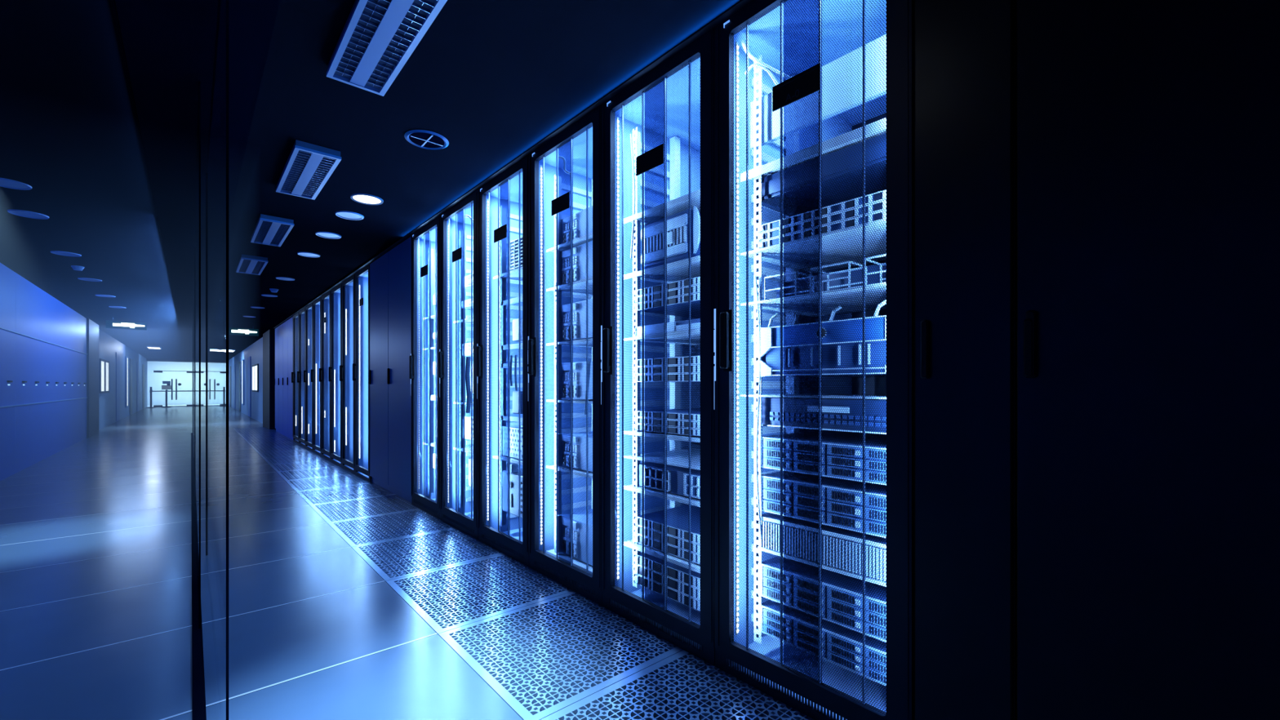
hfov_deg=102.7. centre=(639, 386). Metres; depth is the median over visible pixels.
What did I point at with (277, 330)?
tall cabinet
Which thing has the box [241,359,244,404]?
wall light
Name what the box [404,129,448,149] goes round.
ceiling vent
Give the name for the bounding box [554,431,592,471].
blade
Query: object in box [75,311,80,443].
tall cabinet
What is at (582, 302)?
blade
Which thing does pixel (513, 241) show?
unit
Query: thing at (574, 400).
shelf
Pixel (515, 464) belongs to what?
unit
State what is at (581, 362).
blade
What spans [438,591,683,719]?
floor grate
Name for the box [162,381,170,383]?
notice
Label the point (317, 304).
rack
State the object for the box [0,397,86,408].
conduit
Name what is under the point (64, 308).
tall cabinet
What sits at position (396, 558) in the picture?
floor grate
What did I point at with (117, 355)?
wall panel
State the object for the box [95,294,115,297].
recessed light
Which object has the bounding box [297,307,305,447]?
rack
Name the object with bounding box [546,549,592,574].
shelf
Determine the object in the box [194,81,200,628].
door handle
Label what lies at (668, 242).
grille
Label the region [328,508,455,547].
floor grate
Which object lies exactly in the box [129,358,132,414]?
wall panel
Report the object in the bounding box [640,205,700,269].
appliance
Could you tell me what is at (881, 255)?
frame
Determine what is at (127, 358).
diffuser
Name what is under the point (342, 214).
recessed light
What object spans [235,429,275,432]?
floor grate
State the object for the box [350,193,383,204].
recessed light
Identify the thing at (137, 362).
wall panel
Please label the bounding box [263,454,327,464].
floor grate
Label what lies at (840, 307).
plug
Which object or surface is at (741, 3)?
trim
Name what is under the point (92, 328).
wall
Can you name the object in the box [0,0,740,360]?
ceiling
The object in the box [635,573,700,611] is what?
server
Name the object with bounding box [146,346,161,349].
recessed light
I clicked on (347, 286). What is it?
rack
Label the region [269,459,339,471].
floor grate
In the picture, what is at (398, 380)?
tall cabinet
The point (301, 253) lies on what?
recessed light
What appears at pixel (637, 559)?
server
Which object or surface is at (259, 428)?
floor grate
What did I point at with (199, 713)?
trim
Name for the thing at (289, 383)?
tall cabinet
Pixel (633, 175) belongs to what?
light strip
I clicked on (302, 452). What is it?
floor grate
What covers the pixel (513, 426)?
box
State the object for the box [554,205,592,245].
blade
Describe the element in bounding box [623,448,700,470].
shelf
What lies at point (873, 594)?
server
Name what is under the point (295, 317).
rack
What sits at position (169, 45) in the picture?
beam
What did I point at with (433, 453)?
equipment box
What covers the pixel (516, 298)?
frame
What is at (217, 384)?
door
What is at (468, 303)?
equipment box
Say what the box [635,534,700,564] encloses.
server
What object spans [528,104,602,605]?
rack
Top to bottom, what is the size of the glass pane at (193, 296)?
2.424 m
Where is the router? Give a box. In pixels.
[635,318,700,336]
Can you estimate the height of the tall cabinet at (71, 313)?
2.486 m
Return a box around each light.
[0,177,31,190]
[6,208,49,219]
[50,250,81,257]
[77,277,102,281]
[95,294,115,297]
[108,306,126,308]
[124,356,128,407]
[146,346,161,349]
[208,348,222,351]
[220,349,235,351]
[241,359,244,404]
[250,306,264,308]
[261,293,277,297]
[275,276,294,280]
[297,251,320,257]
[315,231,341,239]
[334,210,364,220]
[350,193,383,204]
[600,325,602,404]
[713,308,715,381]
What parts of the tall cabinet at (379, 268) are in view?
handle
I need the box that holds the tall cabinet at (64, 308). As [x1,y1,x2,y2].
[60,302,67,450]
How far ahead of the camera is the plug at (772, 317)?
1.90 m
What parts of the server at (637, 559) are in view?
pull handle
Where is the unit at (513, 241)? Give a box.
[510,235,522,270]
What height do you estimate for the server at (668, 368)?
0.035 m
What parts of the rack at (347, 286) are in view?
handle, perforated panel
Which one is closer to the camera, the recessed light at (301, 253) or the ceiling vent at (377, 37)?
the ceiling vent at (377, 37)
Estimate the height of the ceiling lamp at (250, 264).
0.048 m
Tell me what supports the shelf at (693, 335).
attached to the rack at (668, 113)
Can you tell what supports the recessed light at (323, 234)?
in the ceiling
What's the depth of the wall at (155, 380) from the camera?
29.77 m
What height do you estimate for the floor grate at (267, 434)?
0.014 m
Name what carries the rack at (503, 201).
on the floor
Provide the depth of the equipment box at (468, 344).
3.99 m
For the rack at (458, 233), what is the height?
2.462 m
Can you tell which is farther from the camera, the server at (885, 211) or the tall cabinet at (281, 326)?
the tall cabinet at (281, 326)
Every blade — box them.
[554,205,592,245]
[554,240,592,285]
[554,298,592,341]
[554,360,592,399]
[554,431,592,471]
[554,509,592,565]
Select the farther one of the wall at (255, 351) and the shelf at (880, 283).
the wall at (255, 351)
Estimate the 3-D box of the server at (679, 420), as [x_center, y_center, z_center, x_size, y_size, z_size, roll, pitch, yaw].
[0.370,0.167,2.474,0.579,0.030,0.555,0,0,-41]
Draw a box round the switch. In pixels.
[761,397,886,434]
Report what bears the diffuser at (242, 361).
attached to the wall light at (242, 361)
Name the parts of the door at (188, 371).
handle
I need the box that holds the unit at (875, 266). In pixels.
[776,264,886,315]
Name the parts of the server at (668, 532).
panel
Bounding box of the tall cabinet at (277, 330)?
[274,326,279,433]
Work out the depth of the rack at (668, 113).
2.27 m
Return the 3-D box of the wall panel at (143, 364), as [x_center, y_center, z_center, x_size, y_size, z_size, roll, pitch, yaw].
[-23.599,0.020,24.326,0.020,2.080,0.900,0,0,-41]
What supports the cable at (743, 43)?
attached to the rack at (796, 38)
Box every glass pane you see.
[192,296,194,457]
[205,0,228,719]
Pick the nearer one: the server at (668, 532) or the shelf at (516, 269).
the server at (668, 532)
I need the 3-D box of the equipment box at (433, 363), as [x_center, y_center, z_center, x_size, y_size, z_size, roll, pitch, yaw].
[-1.648,-0.160,4.625,0.375,0.120,0.220,0,0,-41]
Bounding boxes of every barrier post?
[146,386,155,408]
[161,385,171,408]
[219,386,226,406]
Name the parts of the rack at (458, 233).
handle, name plate, perforated panel, rail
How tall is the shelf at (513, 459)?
0.016 m
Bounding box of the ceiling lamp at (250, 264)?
[235,253,268,275]
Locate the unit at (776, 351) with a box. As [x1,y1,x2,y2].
[756,315,886,377]
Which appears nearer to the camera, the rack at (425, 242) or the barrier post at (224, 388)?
the rack at (425, 242)
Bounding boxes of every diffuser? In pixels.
[127,358,128,405]
[241,360,242,403]
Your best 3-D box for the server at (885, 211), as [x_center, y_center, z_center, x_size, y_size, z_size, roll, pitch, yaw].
[0.845,-0.535,1.933,0.579,0.030,0.555,0,0,-41]
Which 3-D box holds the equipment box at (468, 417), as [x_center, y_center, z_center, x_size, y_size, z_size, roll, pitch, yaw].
[-1.156,0.330,4.065,0.375,0.180,0.370,0,0,-41]
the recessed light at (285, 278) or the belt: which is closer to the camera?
the recessed light at (285, 278)
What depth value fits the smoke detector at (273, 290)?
7.41 m
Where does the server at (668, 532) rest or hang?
on the server at (668, 540)
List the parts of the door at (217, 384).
handle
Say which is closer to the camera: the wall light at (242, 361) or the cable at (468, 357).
the cable at (468, 357)
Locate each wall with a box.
[86,318,98,437]
[98,328,147,430]
[147,360,226,404]
[228,337,262,423]
[262,328,275,429]
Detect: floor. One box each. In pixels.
[0,404,522,719]
[542,670,723,719]
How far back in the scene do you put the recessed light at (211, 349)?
19.58 m
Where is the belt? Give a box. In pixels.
[167,390,222,391]
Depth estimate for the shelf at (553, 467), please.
2.83 m
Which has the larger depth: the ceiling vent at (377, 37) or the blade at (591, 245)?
the blade at (591, 245)
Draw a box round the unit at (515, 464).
[510,462,522,518]
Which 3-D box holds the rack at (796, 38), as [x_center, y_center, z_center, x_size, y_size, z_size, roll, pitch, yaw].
[0.918,-0.151,2.046,1.121,2.462,0.716,0,0,-41]
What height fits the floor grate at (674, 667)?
0.014 m
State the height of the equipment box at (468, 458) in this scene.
0.220 m
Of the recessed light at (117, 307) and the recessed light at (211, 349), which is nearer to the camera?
the recessed light at (117, 307)
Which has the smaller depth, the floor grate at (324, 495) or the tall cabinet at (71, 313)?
the floor grate at (324, 495)
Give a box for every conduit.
[0,327,86,354]
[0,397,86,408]
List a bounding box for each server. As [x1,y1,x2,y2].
[635,275,700,296]
[635,284,700,303]
[635,293,700,318]
[635,355,700,366]
[635,364,700,374]
[635,373,700,382]
[635,408,700,421]
[635,417,700,428]
[635,423,700,435]
[635,504,700,544]
[635,524,700,554]
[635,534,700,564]
[635,552,700,589]
[635,564,700,599]
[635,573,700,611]
[637,462,700,499]
[757,189,886,232]
[757,200,886,240]
[757,209,886,271]
[757,512,886,586]
[761,430,886,485]
[761,471,886,538]
[761,555,886,642]
[761,600,886,685]
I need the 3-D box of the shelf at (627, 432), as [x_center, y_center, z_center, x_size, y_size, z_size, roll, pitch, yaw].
[0.310,0.228,2.451,0.501,0.016,0.630,0,0,-41]
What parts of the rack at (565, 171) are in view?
handle, mounting rail, name plate, perforated panel, rail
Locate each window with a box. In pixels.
[98,358,109,393]
[252,364,258,391]
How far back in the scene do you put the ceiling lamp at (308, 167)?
3.24 m
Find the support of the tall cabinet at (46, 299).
on the floor at (95, 534)
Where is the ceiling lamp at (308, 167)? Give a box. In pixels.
[275,139,341,199]
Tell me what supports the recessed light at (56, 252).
in the ceiling
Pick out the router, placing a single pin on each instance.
(668, 323)
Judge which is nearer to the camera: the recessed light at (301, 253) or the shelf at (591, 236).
the shelf at (591, 236)
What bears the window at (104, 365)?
in the wall at (108, 345)
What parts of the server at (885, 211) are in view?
panel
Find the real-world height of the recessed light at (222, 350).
0.033 m
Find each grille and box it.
[609,599,702,652]
[644,226,686,253]
[727,658,846,719]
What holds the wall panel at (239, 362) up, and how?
attached to the wall at (255, 351)
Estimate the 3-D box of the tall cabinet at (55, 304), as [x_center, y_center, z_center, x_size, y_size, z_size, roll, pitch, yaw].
[-9.636,-0.163,8.015,0.690,2.486,0.718,0,0,-41]
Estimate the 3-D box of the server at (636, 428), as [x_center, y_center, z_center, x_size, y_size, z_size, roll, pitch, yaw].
[0.370,0.199,2.474,0.579,0.030,0.555,0,0,-41]
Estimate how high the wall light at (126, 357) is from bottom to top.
1.750 m
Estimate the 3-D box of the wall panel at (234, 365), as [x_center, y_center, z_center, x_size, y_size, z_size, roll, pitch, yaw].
[-18.929,0.020,23.901,0.020,2.080,0.900,0,0,-41]
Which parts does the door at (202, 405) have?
handle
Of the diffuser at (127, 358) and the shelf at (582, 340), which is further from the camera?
the diffuser at (127, 358)
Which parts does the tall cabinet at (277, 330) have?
door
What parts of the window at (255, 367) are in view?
pane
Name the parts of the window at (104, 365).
pane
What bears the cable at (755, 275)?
attached to the rack at (796, 38)
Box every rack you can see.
[291,312,298,443]
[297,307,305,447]
[303,302,312,451]
[311,297,320,455]
[319,291,330,460]
[328,283,342,466]
[339,274,355,473]
[352,263,371,481]
[408,215,440,519]
[438,190,478,539]
[476,154,528,566]
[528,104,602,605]
[600,27,715,666]
[713,0,914,719]
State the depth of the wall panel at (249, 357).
17.79 m
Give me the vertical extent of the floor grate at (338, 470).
0.014 m
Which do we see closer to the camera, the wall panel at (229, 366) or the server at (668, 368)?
the server at (668, 368)
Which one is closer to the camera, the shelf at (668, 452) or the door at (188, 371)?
the shelf at (668, 452)
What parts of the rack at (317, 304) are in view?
handle, perforated panel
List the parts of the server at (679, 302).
panel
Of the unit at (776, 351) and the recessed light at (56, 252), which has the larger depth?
the recessed light at (56, 252)
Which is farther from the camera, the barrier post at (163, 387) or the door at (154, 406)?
the door at (154, 406)
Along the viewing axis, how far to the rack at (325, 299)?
7.87 m
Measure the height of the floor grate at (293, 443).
0.014 m
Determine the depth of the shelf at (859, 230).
1.88 m
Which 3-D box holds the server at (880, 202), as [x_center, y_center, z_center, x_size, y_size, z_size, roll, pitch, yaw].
[0.845,-0.567,1.933,0.579,0.030,0.555,0,0,-41]
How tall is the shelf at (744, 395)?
0.008 m
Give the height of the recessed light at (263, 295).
0.009 m
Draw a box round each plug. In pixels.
[768,313,778,326]
[829,306,841,320]
[873,299,886,315]
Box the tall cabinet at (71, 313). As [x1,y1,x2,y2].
[67,306,75,447]
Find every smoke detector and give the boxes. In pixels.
[71,265,84,271]
[269,288,278,292]
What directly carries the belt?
attached to the barrier post at (224, 388)
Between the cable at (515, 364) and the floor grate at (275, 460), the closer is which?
the cable at (515, 364)
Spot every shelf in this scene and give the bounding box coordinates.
[453,316,473,324]
[453,446,473,453]
[493,266,522,282]
[493,455,522,464]
[546,232,592,252]
[546,276,592,296]
[546,337,592,346]
[546,399,592,404]
[546,464,592,478]
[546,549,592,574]
[623,189,700,226]
[623,255,700,283]
[623,329,700,345]
[623,430,700,442]
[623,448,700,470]
[623,484,700,506]
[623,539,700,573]
[740,117,886,182]
[740,217,886,271]
[740,282,886,315]
[740,394,886,399]
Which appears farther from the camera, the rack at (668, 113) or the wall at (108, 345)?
the wall at (108, 345)
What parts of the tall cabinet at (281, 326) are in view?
door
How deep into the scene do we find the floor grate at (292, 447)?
8.74 m
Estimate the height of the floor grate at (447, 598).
0.014 m
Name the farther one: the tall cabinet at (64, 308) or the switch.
the tall cabinet at (64, 308)
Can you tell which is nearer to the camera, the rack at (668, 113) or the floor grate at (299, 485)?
the rack at (668, 113)
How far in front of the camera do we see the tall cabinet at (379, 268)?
5.47 m
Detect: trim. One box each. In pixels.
[146,358,226,363]
[191,432,206,719]
[274,0,753,328]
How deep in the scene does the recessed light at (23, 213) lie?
4.18 m
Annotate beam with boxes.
[115,0,279,333]
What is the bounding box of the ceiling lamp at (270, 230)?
[250,213,293,246]
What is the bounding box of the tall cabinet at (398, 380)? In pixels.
[386,235,411,502]
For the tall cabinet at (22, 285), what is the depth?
6.59 m
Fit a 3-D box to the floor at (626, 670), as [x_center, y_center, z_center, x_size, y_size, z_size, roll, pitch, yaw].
[-3.781,1.400,6.128,1.000,0.040,19.200,0,0,-41]
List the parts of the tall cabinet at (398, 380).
handle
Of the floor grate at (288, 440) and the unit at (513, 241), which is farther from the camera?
the floor grate at (288, 440)
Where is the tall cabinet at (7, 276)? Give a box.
[0,262,15,480]
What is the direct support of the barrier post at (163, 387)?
on the floor at (95, 534)
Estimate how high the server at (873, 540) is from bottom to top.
0.130 m
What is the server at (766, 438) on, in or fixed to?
in the rack at (796, 38)
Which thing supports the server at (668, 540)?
on the server at (679, 553)
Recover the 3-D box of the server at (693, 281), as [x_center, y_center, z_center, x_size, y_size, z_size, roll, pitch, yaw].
[0.370,-0.452,2.474,0.579,0.032,0.555,0,0,-41]
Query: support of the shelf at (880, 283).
attached to the rack at (796, 38)
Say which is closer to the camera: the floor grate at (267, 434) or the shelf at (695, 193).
the shelf at (695, 193)
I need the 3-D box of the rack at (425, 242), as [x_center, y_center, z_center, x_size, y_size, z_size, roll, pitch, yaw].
[-1.457,-0.151,4.752,1.121,2.462,0.716,0,0,-41]
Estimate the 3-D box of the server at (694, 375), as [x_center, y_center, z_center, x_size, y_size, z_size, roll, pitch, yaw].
[0.370,-0.038,2.474,0.579,0.035,0.555,0,0,-41]
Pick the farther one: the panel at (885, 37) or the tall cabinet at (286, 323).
the tall cabinet at (286, 323)
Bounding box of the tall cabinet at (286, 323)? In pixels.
[282,320,288,437]
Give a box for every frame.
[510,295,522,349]
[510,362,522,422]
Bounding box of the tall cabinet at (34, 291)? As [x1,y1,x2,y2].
[29,281,40,466]
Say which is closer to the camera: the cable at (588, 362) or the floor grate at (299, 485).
the cable at (588, 362)
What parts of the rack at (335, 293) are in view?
handle, perforated panel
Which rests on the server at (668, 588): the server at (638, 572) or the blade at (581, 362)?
the server at (638, 572)
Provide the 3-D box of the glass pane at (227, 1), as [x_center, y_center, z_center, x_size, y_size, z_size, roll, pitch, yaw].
[-1.945,-0.138,2.331,0.010,2.424,2.442,0,0,-41]
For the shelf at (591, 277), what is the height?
0.014 m
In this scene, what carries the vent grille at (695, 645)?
attached to the rack at (668, 113)
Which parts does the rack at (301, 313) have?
handle, perforated panel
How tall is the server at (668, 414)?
0.030 m
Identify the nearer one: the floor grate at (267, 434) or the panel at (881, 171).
the panel at (881, 171)
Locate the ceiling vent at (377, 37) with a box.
[326,0,447,96]
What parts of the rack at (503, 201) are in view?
handle, name plate, perforated panel, rail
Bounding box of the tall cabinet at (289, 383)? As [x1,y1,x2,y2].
[286,316,293,439]
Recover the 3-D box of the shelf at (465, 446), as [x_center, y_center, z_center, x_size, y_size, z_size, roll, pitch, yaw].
[-1.115,0.505,4.074,0.501,0.014,0.630,0,0,-41]
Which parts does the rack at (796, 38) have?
handle, mounting rail, rail, name plate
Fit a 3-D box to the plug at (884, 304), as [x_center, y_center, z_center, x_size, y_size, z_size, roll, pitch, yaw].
[0.754,-0.245,1.604,0.041,0.050,0.017,0,0,30]
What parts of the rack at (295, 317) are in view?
handle, perforated panel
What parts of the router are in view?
trim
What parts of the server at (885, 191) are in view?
pull handle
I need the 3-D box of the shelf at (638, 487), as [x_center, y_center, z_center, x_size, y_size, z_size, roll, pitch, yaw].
[0.310,0.498,2.451,0.501,0.016,0.630,0,0,-41]
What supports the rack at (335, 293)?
on the floor
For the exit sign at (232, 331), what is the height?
0.230 m
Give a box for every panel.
[115,351,119,421]
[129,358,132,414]
[137,361,138,411]
[142,364,144,408]
[229,366,231,406]
[233,364,235,408]
[239,361,240,412]
[248,356,250,417]
[750,34,886,149]
[761,133,886,213]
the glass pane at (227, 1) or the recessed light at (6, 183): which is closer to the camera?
the glass pane at (227, 1)
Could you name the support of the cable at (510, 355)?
hanging from the rack at (503, 201)
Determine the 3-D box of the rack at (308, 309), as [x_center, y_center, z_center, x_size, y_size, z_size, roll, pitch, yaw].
[-5.256,-0.151,9.081,1.121,2.462,0.716,0,0,-41]
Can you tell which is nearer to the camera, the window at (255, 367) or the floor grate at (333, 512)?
the floor grate at (333, 512)
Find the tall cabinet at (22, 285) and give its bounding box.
[15,272,29,473]
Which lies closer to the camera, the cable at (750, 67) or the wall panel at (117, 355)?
the cable at (750, 67)
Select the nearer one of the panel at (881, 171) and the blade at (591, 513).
the panel at (881, 171)
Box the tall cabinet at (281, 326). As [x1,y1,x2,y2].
[278,323,284,435]
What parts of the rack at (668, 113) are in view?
handle, mounting rail, name plate, perforated panel, rail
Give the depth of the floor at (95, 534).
2.56 m
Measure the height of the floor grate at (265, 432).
0.014 m
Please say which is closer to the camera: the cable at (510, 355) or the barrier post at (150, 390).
the cable at (510, 355)
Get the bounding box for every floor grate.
[233,426,268,430]
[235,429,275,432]
[237,431,279,435]
[240,433,284,438]
[243,435,288,440]
[245,438,293,444]
[249,441,301,448]
[253,445,309,453]
[257,449,318,458]
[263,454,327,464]
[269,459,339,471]
[276,466,353,480]
[285,473,373,491]
[296,482,394,505]
[310,493,419,523]
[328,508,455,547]
[351,528,502,582]
[386,553,573,634]
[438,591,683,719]
[540,649,813,719]
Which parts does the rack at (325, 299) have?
handle, perforated panel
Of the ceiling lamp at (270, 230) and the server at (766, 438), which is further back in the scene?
the ceiling lamp at (270, 230)
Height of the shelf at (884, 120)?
0.032 m
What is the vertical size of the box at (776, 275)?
0.096 m
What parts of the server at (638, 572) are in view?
pull handle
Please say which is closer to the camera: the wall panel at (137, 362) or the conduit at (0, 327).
the conduit at (0, 327)
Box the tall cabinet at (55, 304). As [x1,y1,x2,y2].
[51,296,60,455]
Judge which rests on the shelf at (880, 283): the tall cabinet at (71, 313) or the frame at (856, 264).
the frame at (856, 264)
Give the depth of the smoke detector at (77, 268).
6.00 m
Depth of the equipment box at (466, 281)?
4.00 m
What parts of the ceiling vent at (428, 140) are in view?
dish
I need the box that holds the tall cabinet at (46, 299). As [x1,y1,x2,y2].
[40,288,51,460]
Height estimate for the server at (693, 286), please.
0.032 m
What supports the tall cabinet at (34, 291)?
on the floor at (95, 534)
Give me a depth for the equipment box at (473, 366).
3.93 m
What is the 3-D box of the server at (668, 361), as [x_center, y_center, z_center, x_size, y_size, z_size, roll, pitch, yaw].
[0.370,-0.112,2.474,0.579,0.035,0.555,0,0,-41]
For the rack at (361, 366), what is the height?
2.462 m
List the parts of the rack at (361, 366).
handle, name plate, perforated panel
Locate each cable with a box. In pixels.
[465,356,471,413]
[510,355,512,386]
[514,355,517,391]
[584,362,591,414]
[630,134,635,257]
[741,40,783,76]
[744,63,778,85]
[754,275,762,539]
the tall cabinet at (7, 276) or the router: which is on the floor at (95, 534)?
the tall cabinet at (7, 276)
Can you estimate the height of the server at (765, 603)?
0.103 m
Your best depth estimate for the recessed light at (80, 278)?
6.75 m
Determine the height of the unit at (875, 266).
0.095 m
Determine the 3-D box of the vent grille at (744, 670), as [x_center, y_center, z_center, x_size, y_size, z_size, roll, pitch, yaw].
[0.528,1.038,1.704,0.008,0.025,0.593,0,0,-41]
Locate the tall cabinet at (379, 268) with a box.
[368,252,390,491]
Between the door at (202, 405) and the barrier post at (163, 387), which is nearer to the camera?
the barrier post at (163, 387)
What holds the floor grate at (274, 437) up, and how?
in the floor at (95, 534)
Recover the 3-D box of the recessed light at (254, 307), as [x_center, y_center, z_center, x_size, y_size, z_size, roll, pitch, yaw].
[-6.843,-1.405,9.162,0.210,0.009,0.210,0,0,-41]
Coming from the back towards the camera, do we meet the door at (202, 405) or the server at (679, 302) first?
the door at (202, 405)
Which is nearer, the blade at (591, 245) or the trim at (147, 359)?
the blade at (591, 245)
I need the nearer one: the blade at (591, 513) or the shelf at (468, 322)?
the blade at (591, 513)
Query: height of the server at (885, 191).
0.030 m
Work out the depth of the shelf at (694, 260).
2.42 m
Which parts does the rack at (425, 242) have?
handle, name plate, perforated panel, mounting rail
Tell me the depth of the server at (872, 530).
1.71 m
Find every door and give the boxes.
[153,370,173,407]
[173,370,192,406]
[195,371,210,406]
[213,371,226,405]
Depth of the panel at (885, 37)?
1.74 m
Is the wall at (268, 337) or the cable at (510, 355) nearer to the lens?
the cable at (510, 355)
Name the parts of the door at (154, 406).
handle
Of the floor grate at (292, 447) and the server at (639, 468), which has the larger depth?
the floor grate at (292, 447)
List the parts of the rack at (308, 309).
handle, perforated panel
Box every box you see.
[432,361,435,373]
[432,453,435,468]
[465,274,473,289]
[465,298,473,310]
[465,342,473,356]
[465,415,473,440]
[468,457,473,486]
[470,366,473,387]
[510,425,522,459]
[764,274,783,299]
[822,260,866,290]
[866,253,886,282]

